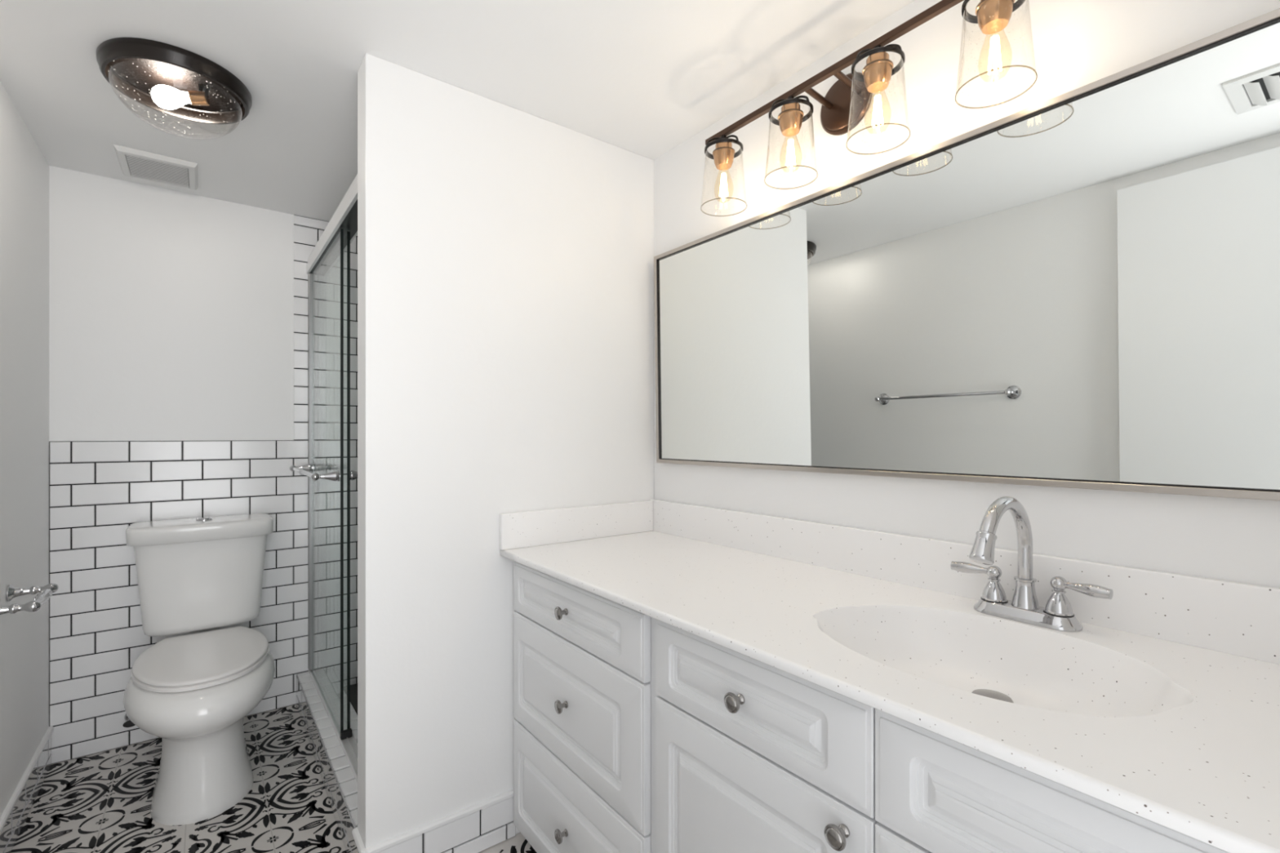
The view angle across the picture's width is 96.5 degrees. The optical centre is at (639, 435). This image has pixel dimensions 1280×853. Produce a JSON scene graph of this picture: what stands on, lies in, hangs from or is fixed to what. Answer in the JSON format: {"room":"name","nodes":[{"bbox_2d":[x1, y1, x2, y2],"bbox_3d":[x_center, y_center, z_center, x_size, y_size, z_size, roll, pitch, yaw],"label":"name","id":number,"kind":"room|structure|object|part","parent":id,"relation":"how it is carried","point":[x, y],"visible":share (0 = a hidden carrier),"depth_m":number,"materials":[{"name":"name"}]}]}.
{"room":"bathroom","nodes":[
{"label":"bathroom","id":0,"kind":"room"},
{"bbox_2d":[0,81,48,817],"bbox_3d":[-1.258,0.110,0.824,0.100,2.181,3.275,0,0,-37],"label":"wall","id":1,"kind":"structure","parent":0,"point":[24,168],"depth_m":1.75,"materials":[{"name":"white paint"}]},
{"bbox_2d":[0,726,53,852],"bbox_3d":[-1.211,1.129,0.857,0.012,0.142,3.070,0,0,-37],"label":"baseboard","id":2,"kind":"structure","parent":1,"relation":"attached to","point":[14,816],"depth_m":1.77,"materials":[{"name":"grey tile"}]},
{"bbox_2d":[0,582,58,614],"bbox_3d":[-1.710,0.455,1.586,0.102,0.048,0.273,0,0,-37],"label":"toilet paper holder","id":3,"kind":"object","parent":1,"relation":"attached to","point":[45,592],"visible":1,"depth_m":1.61,"materials":[{"name":"silver metal"}]},
{"bbox_3d":[-1.641,0.455,1.497,0.102,0.048,0.048,0,0,-37],"label":"post","id":4,"kind":"part","parent":3,"relation":"part of","materials":[{"name":"silver metal"}]},
{"bbox_3d":[-1.778,0.455,1.676,0.102,0.048,0.048,0,0,-37],"label":"post","id":5,"kind":"part","parent":3,"relation":"part of","materials":[{"name":"silver metal"}]},
{"bbox_2d":[48,165,357,764],"bbox_3d":[-1.491,0.110,2.639,1.727,2.181,0.103,0,0,-37],"label":"wall","id":6,"kind":"structure","parent":0,"point":[178,321],"depth_m":2.30,"materials":[{"name":"white paint"}]},
{"bbox_2d":[122,713,135,727],"bbox_3d":[-1.941,1.084,2.181,0.048,0.054,0.081,0,0,-37],"label":"supply valve","id":7,"kind":"object","parent":6,"relation":"attached to","point":[128,723],"visible":0.46,"depth_m":2.15,"materials":[{"name":"silver metal"}]},
{"bbox_3d":[-1.920,1.087,2.154,0.044,0.026,0.013,0,0,-37],"label":"handle","id":8,"kind":"part","parent":7,"relation":"part of","materials":[{"name":"grey"}]},
{"bbox_2d":[307,273,315,670],"bbox_3d":[-1.475,0.163,2.567,0.025,1.772,0.030,0,0,-37],"label":"jamb","id":9,"kind":"object","parent":6,"relation":"attached to","point":[311,277],"visible":0.94,"depth_m":2.56,"materials":[{"name":"grey metal"}]},
{"bbox_2d":[306,173,357,276],"bbox_3d":[-1.089,-0.764,2.091,0.076,0.078,1.255,0,0,-37],"label":"header rail","id":10,"kind":"object","parent":6,"relation":"attached to","point":[326,253],"visible":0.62,"depth_m":2.11,"materials":[{"name":"silver metal"}]},
{"bbox_2d":[10,683,537,852],"bbox_3d":[-0.531,1.235,1.377,1.927,0.130,3.275,0,0,-37],"label":"floor","id":11,"kind":"structure","parent":0,"point":[99,802],"depth_m":1.83,"materials":[{"name":"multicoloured tile"}]},
{"bbox_2d":[123,513,275,825],"bbox_3d":[-1.543,0.763,2.023,0.453,0.875,0.804,0,0,-37],"label":"toilet","id":12,"kind":"object","parent":11,"relation":"on","point":[194,691],"visible":1,"depth_m":1.94,"materials":[{"name":"white ceramic"}]},
{"bbox_3d":[-1.529,0.990,2.005,0.408,0.420,0.757,0,0,-37],"label":"bowl","id":13,"kind":"part","parent":12,"relation":"part of","materials":[{"name":"white ceramic"}]},
{"bbox_3d":[-1.712,0.366,2.245,0.453,0.064,0.248,0,0,-37],"label":"tank lid","id":14,"kind":"part","parent":12,"relation":"part of","materials":[{"name":"white ceramic"}]},
{"bbox_3d":[-1.500,0.771,1.967,0.377,0.016,0.542,0,0,-37],"label":"seat","id":15,"kind":"part","parent":12,"relation":"part of","materials":[{"name":"white plastic"}]},
{"bbox_3d":[-1.500,0.753,1.967,0.373,0.016,0.538,0,0,-37],"label":"lid","id":16,"kind":"part","parent":12,"relation":"part of","materials":[{"name":"white plastic"}]},
{"bbox_3d":[-1.717,0.576,2.252,0.416,0.351,0.212,0,0,-37],"label":"tank","id":17,"kind":"part","parent":12,"relation":"part of","materials":[{"name":"white ceramic"}]},
{"bbox_2d":[296,666,357,852],"bbox_3d":[-1.092,1.131,2.085,0.144,0.138,1.261,0,0,-37],"label":"shower curb","id":18,"kind":"object","parent":11,"relation":"on","point":[340,782],"visible":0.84,"depth_m":1.98,"materials":[{"name":"grey tile"}]},
{"bbox_2d":[308,666,357,782],"bbox_3d":[-1.094,1.048,2.087,0.046,0.030,1.255,0,0,-37],"label":"track","id":19,"kind":"object","parent":18,"relation":"on","point":[348,741],"visible":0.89,"depth_m":2.13,"materials":[{"name":"silver metal"}]},
{"bbox_2d":[289,228,343,730],"bbox_3d":[-1.287,0.166,2.252,0.094,1.780,0.695,0,0,-37],"label":"shower panel","id":20,"kind":"object","parent":19,"relation":"on","point":[304,469],"visible":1,"depth_m":2.00,"materials":[{"name":"clear glass"}]},
{"bbox_3d":[-1.487,0.145,2.506,0.085,0.038,0.038,0,0,-37],"label":"post","id":21,"kind":"part","parent":20,"relation":"part of","materials":[{"name":"silver metal"}]},
{"bbox_3d":[-1.103,0.145,2.003,0.085,0.038,0.038,0,0,-37],"label":"post","id":22,"kind":"part","parent":20,"relation":"part of","materials":[{"name":"silver metal"}]},
{"bbox_2d":[319,231,357,728],"bbox_3d":[-1.210,0.166,2.320,0.082,1.780,0.680,0,0,-37],"label":"shower panel","id":23,"kind":"object","parent":19,"relation":"on","point":[352,475],"visible":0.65,"depth_m":2.03,"materials":[{"name":"clear glass"}]},
{"bbox_3d":[-1.399,0.145,2.574,0.073,0.038,0.038,0,0,-37],"label":"pull knob","id":24,"kind":"part","parent":23,"relation":"part of","materials":[{"name":"silver metal"}]},
{"bbox_3d":[-1.015,0.145,2.070,0.073,0.038,0.038,0,0,-37],"label":"pull knob","id":25,"kind":"part","parent":23,"relation":"part of","materials":[{"name":"silver metal"}]},
{"bbox_2d":[513,561,1229,852],"bbox_3d":[0.336,0.777,1.180,0.582,0.844,1.708,0,0,-37],"label":"vanity cabinet","id":26,"kind":"object","parent":11,"relation":"on","point":[634,731],"visible":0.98,"depth_m":1.00,"materials":[{"name":"white"}]},
{"bbox_3d":[-0.196,0.995,1.422,0.029,0.033,0.033,0,0,-37],"label":"knob","id":27,"kind":"part","parent":26,"relation":"part of","materials":[{"name":"silver metal"}]},
{"bbox_3d":[-0.196,0.674,1.422,0.029,0.033,0.033,0,0,-37],"label":"knob","id":28,"kind":"part","parent":26,"relation":"part of","materials":[{"name":"silver metal"}]},
{"bbox_3d":[-0.196,0.442,1.422,0.029,0.033,0.033,0,0,-37],"label":"knob","id":29,"kind":"part","parent":26,"relation":"part of","materials":[{"name":"silver metal"}]},
{"bbox_3d":[-0.176,0.991,1.437,0.020,0.309,0.631,0,0,-37],"label":"drawer","id":30,"kind":"part","parent":26,"relation":"part of","materials":[{"name":"white"}]},
{"bbox_3d":[-0.176,0.675,1.437,0.020,0.312,0.631,0,0,-37],"label":"drawer","id":31,"kind":"part","parent":26,"relation":"part of","materials":[{"name":"white"}]},
{"bbox_3d":[-0.176,0.443,1.437,0.020,0.142,0.631,0,0,-37],"label":"drawer","id":32,"kind":"part","parent":26,"relation":"part of","materials":[{"name":"white"}]},
{"bbox_3d":[0.151,0.751,1.040,0.018,0.792,1.708,0,0,-37],"label":"frame","id":33,"kind":"part","parent":26,"relation":"part of","materials":[{"name":"white"}]},
{"bbox_3d":[0.159,0.445,0.955,0.029,0.033,0.033,0,0,-37],"label":"knob","id":34,"kind":"part","parent":26,"relation":"part of","materials":[{"name":"silver metal"}]},
{"bbox_3d":[0.179,0.447,0.970,0.020,0.153,0.472,0,0,-37],"label":"false drawer","id":35,"kind":"part","parent":26,"relation":"part of","materials":[{"name":"white"}]},
{"bbox_3d":[0.179,0.837,0.970,0.020,0.617,0.472,0,0,-37],"label":"door","id":36,"kind":"part","parent":26,"relation":"part of","materials":[{"name":"white"}]},
{"bbox_3d":[0.278,0.559,0.799,0.029,0.033,0.033,0,0,-37],"label":"knob","id":37,"kind":"part","parent":26,"relation":"part of","materials":[{"name":"silver metal"}]},
{"bbox_2d":[499,498,1279,852],"bbox_3d":[0.335,0.343,1.180,0.586,0.230,1.708,0,0,-37],"label":"countertop","id":38,"kind":"structure","parent":26,"relation":"on","point":[1163,709],"depth_m":0.96,"materials":[{"name":"white stone"}]},
{"bbox_2d":[951,496,1113,631],"bbox_3d":[0.657,0.222,1.045,0.246,0.229,0.226,0,0,-6],"label":"faucet","id":39,"kind":"object","parent":38,"relation":"on","point":[1057,614],"visible":1,"depth_m":1.02,"materials":[{"name":"silver metal"}]},
{"bbox_3d":[0.658,0.262,1.119,0.027,0.025,0.089,0,0,-37],"label":"lever","id":40,"kind":"part","parent":39,"relation":"part of","materials":[{"name":"silver metal"}]},
{"bbox_3d":[0.678,0.293,1.094,0.043,0.044,0.043,0,0,-37],"label":"handle","id":41,"kind":"part","parent":39,"relation":"part of","materials":[{"name":"silver metal"}]},
{"bbox_3d":[0.644,0.186,1.003,0.188,0.158,0.024,0,0,-37],"label":"spout","id":42,"kind":"part","parent":39,"relation":"part of","materials":[{"name":"silver metal"}]},
{"bbox_3d":[0.710,0.289,1.052,0.043,0.053,0.043,0,0,-37],"label":"spout","id":43,"kind":"part","parent":39,"relation":"part of","materials":[{"name":"silver metal"}]},
{"bbox_3d":[0.710,0.326,1.052,0.068,0.021,0.172,0,0,-37],"label":"plate","id":44,"kind":"part","parent":39,"relation":"part of","materials":[{"name":"silver metal"}]},
{"bbox_3d":[0.741,0.293,1.011,0.043,0.044,0.043,0,0,-37],"label":"handle","id":45,"kind":"part","parent":39,"relation":"part of","materials":[{"name":"silver metal"}]},
{"bbox_3d":[0.760,0.262,0.985,0.026,0.025,0.089,0,0,-37],"label":"lever","id":46,"kind":"part","parent":39,"relation":"part of","materials":[{"name":"silver metal"}]},
{"bbox_3d":[0.467,0.837,0.592,0.020,0.617,0.472,0,0,-37],"label":"door","id":47,"kind":"part","parent":26,"relation":"part of","materials":[{"name":"white"}]},
{"bbox_3d":[0.467,0.447,0.592,0.020,0.153,0.472,0,0,-37],"label":"false drawer","id":48,"kind":"part","parent":26,"relation":"part of","materials":[{"name":"white"}]},
{"bbox_2d":[0,0,915,222],"bbox_3d":[-0.531,-1.031,1.377,1.927,0.100,3.275,0,0,-37],"label":"ceiling","id":49,"kind":"structure","parent":0,"point":[642,77],"depth_m":1.51,"materials":[{"name":"white paint"}]},
{"bbox_2d":[113,144,198,190],"bbox_3d":[-1.762,-0.972,2.095,0.224,0.017,0.255,0,0,-37],"label":"ceiling vent","id":50,"kind":"object","parent":49,"relation":"in","point":[135,163],"visible":1,"depth_m":2.06,"materials":[{"name":"white plastic"}]},
{"bbox_2d":[95,37,252,140],"bbox_3d":[-1.267,-0.908,1.571,0.332,0.145,0.332,0,0,-37],"label":"ceiling light","id":51,"kind":"object","parent":49,"relation":"attached to","point":[174,81],"visible":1,"depth_m":1.56,"materials":[{"name":"brown metal"}]},
{"bbox_3d":[-1.296,-0.931,1.583,0.090,0.059,0.063,0,0,-37],"label":"bulb","id":52,"kind":"part","parent":51,"relation":"part of","materials":[{"name":"white glass"}]},
{"bbox_2d":[187,84,209,106],"bbox_3d":[-1.234,-0.949,1.599,0.049,0.055,0.046,0,0,-37],"label":"socket","id":53,"kind":"object","parent":51,"relation":"attached to","point":[199,94],"depth_m":1.59,"materials":[{"name":"brown metal"}]},
{"bbox_2d":[357,53,653,852],"bbox_3d":[-0.357,0.110,1.782,0.960,2.181,0.112,0,0,-37],"label":"wall","id":54,"kind":"structure","parent":0,"point":[505,253],"depth_m":1.63,"materials":[{"name":"white paint"}]},
{"bbox_2d":[351,826,366,852],"bbox_3d":[-0.735,1.129,1.495,0.012,0.142,0.111,0,0,-37],"label":"baseboard","id":55,"kind":"structure","parent":54,"relation":"attached to","point":[358,843],"depth_m":1.50,"materials":[{"name":"grey tile"}]},
{"bbox_2d":[653,0,1279,587],"bbox_3d":[0.196,0.110,1.930,0.100,2.181,3.275,0,0,-37],"label":"wall","id":56,"kind":"structure","parent":0,"point":[1077,43],"depth_m":1.22,"materials":[{"name":"white paint"}]},
{"bbox_2d":[700,0,1037,209],"bbox_3d":[0.465,-0.765,1.337,0.189,0.262,0.820,0,0,-37],"label":"vanity light","id":57,"kind":"object","parent":56,"relation":"attached to","point":[847,101],"visible":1,"depth_m":1.35,"materials":[{"name":"brown metal"}]},
{"bbox_2d":[712,142,734,170],"bbox_3d":[0.233,-0.779,1.593,0.062,0.065,0.062,0,0,-37],"label":"socket","id":58,"kind":"object","parent":57,"relation":"attached to","point":[723,153],"depth_m":1.57,"materials":[{"name":"brown"}]},
{"bbox_3d":[0.233,-0.715,1.593,0.127,0.162,0.127,0,0,-37],"label":"lamp shade","id":59,"kind":"part","parent":57,"relation":"part of","materials":[{"name":"clear glass"}]},
{"bbox_2d":[777,102,804,136],"bbox_3d":[0.372,-0.779,1.410,0.062,0.065,0.062,0,0,-37],"label":"socket","id":60,"kind":"object","parent":57,"relation":"attached to","point":[791,116],"depth_m":1.39,"materials":[{"name":"brown"}]},
{"bbox_3d":[0.372,-0.715,1.410,0.127,0.162,0.127,0,0,-37],"label":"lamp shade","id":61,"kind":"part","parent":57,"relation":"part of","materials":[{"name":"clear glass"}]},
{"bbox_3d":[0.440,-0.835,1.412,0.103,0.025,0.015,0,0,-37],"label":"arm","id":62,"kind":"part","parent":57,"relation":"part of","materials":[{"name":"brown metal"}]},
{"bbox_3d":[0.488,-0.835,1.348,0.103,0.025,0.015,0,0,-37],"label":"arm","id":63,"kind":"part","parent":57,"relation":"part of","materials":[{"name":"brown metal"}]},
{"bbox_2d":[862,51,893,93],"bbox_3d":[0.511,-0.779,1.228,0.062,0.065,0.062,0,0,-37],"label":"socket","id":64,"kind":"object","parent":57,"relation":"attached to","point":[877,73],"depth_m":1.21,"materials":[{"name":"brown"}]},
{"bbox_3d":[0.511,-0.700,1.228,0.053,0.099,0.053,0,0,-37],"label":"bulb","id":65,"kind":"part","parent":57,"relation":"part of","materials":[{"name":"orange glass"}]},
{"bbox_3d":[0.511,-0.715,1.228,0.127,0.162,0.127,0,0,-37],"label":"lamp shade","id":66,"kind":"part","parent":57,"relation":"part of","materials":[{"name":"clear glass"}]},
{"bbox_2d":[975,0,1014,35],"bbox_3d":[0.649,-0.779,1.046,0.062,0.065,0.062,0,0,-37],"label":"socket","id":67,"kind":"object","parent":57,"relation":"attached to","point":[993,16],"depth_m":1.03,"materials":[{"name":"brown"}]},
{"bbox_3d":[0.649,-0.700,1.046,0.053,0.099,0.053,0,0,-37],"label":"bulb","id":68,"kind":"part","parent":57,"relation":"part of","materials":[{"name":"orange glass"}]},
{"bbox_3d":[0.649,-0.715,1.046,0.127,0.162,0.127,0,0,-37],"label":"lamp shade","id":69,"kind":"part","parent":57,"relation":"part of","materials":[{"name":"clear glass"}]},
{"bbox_2d":[650,498,1279,664],"bbox_3d":[0.561,0.283,1.351,0.018,0.110,1.708,0,0,-37],"label":"backsplash","id":70,"kind":"structure","parent":56,"relation":"attached to","point":[1225,616],"depth_m":1.08,"materials":[{"name":"white stone"}]},
{"bbox_2d":[653,8,1279,500],"bbox_3d":[0.536,-0.262,1.369,0.023,0.715,1.569,-1,1,-37],"label":"mirror","id":71,"kind":"object","parent":56,"relation":"attached to","point":[1079,287],"visible":1,"depth_m":1.09,"materials":[{"name":"grey mirror"}]}
]}

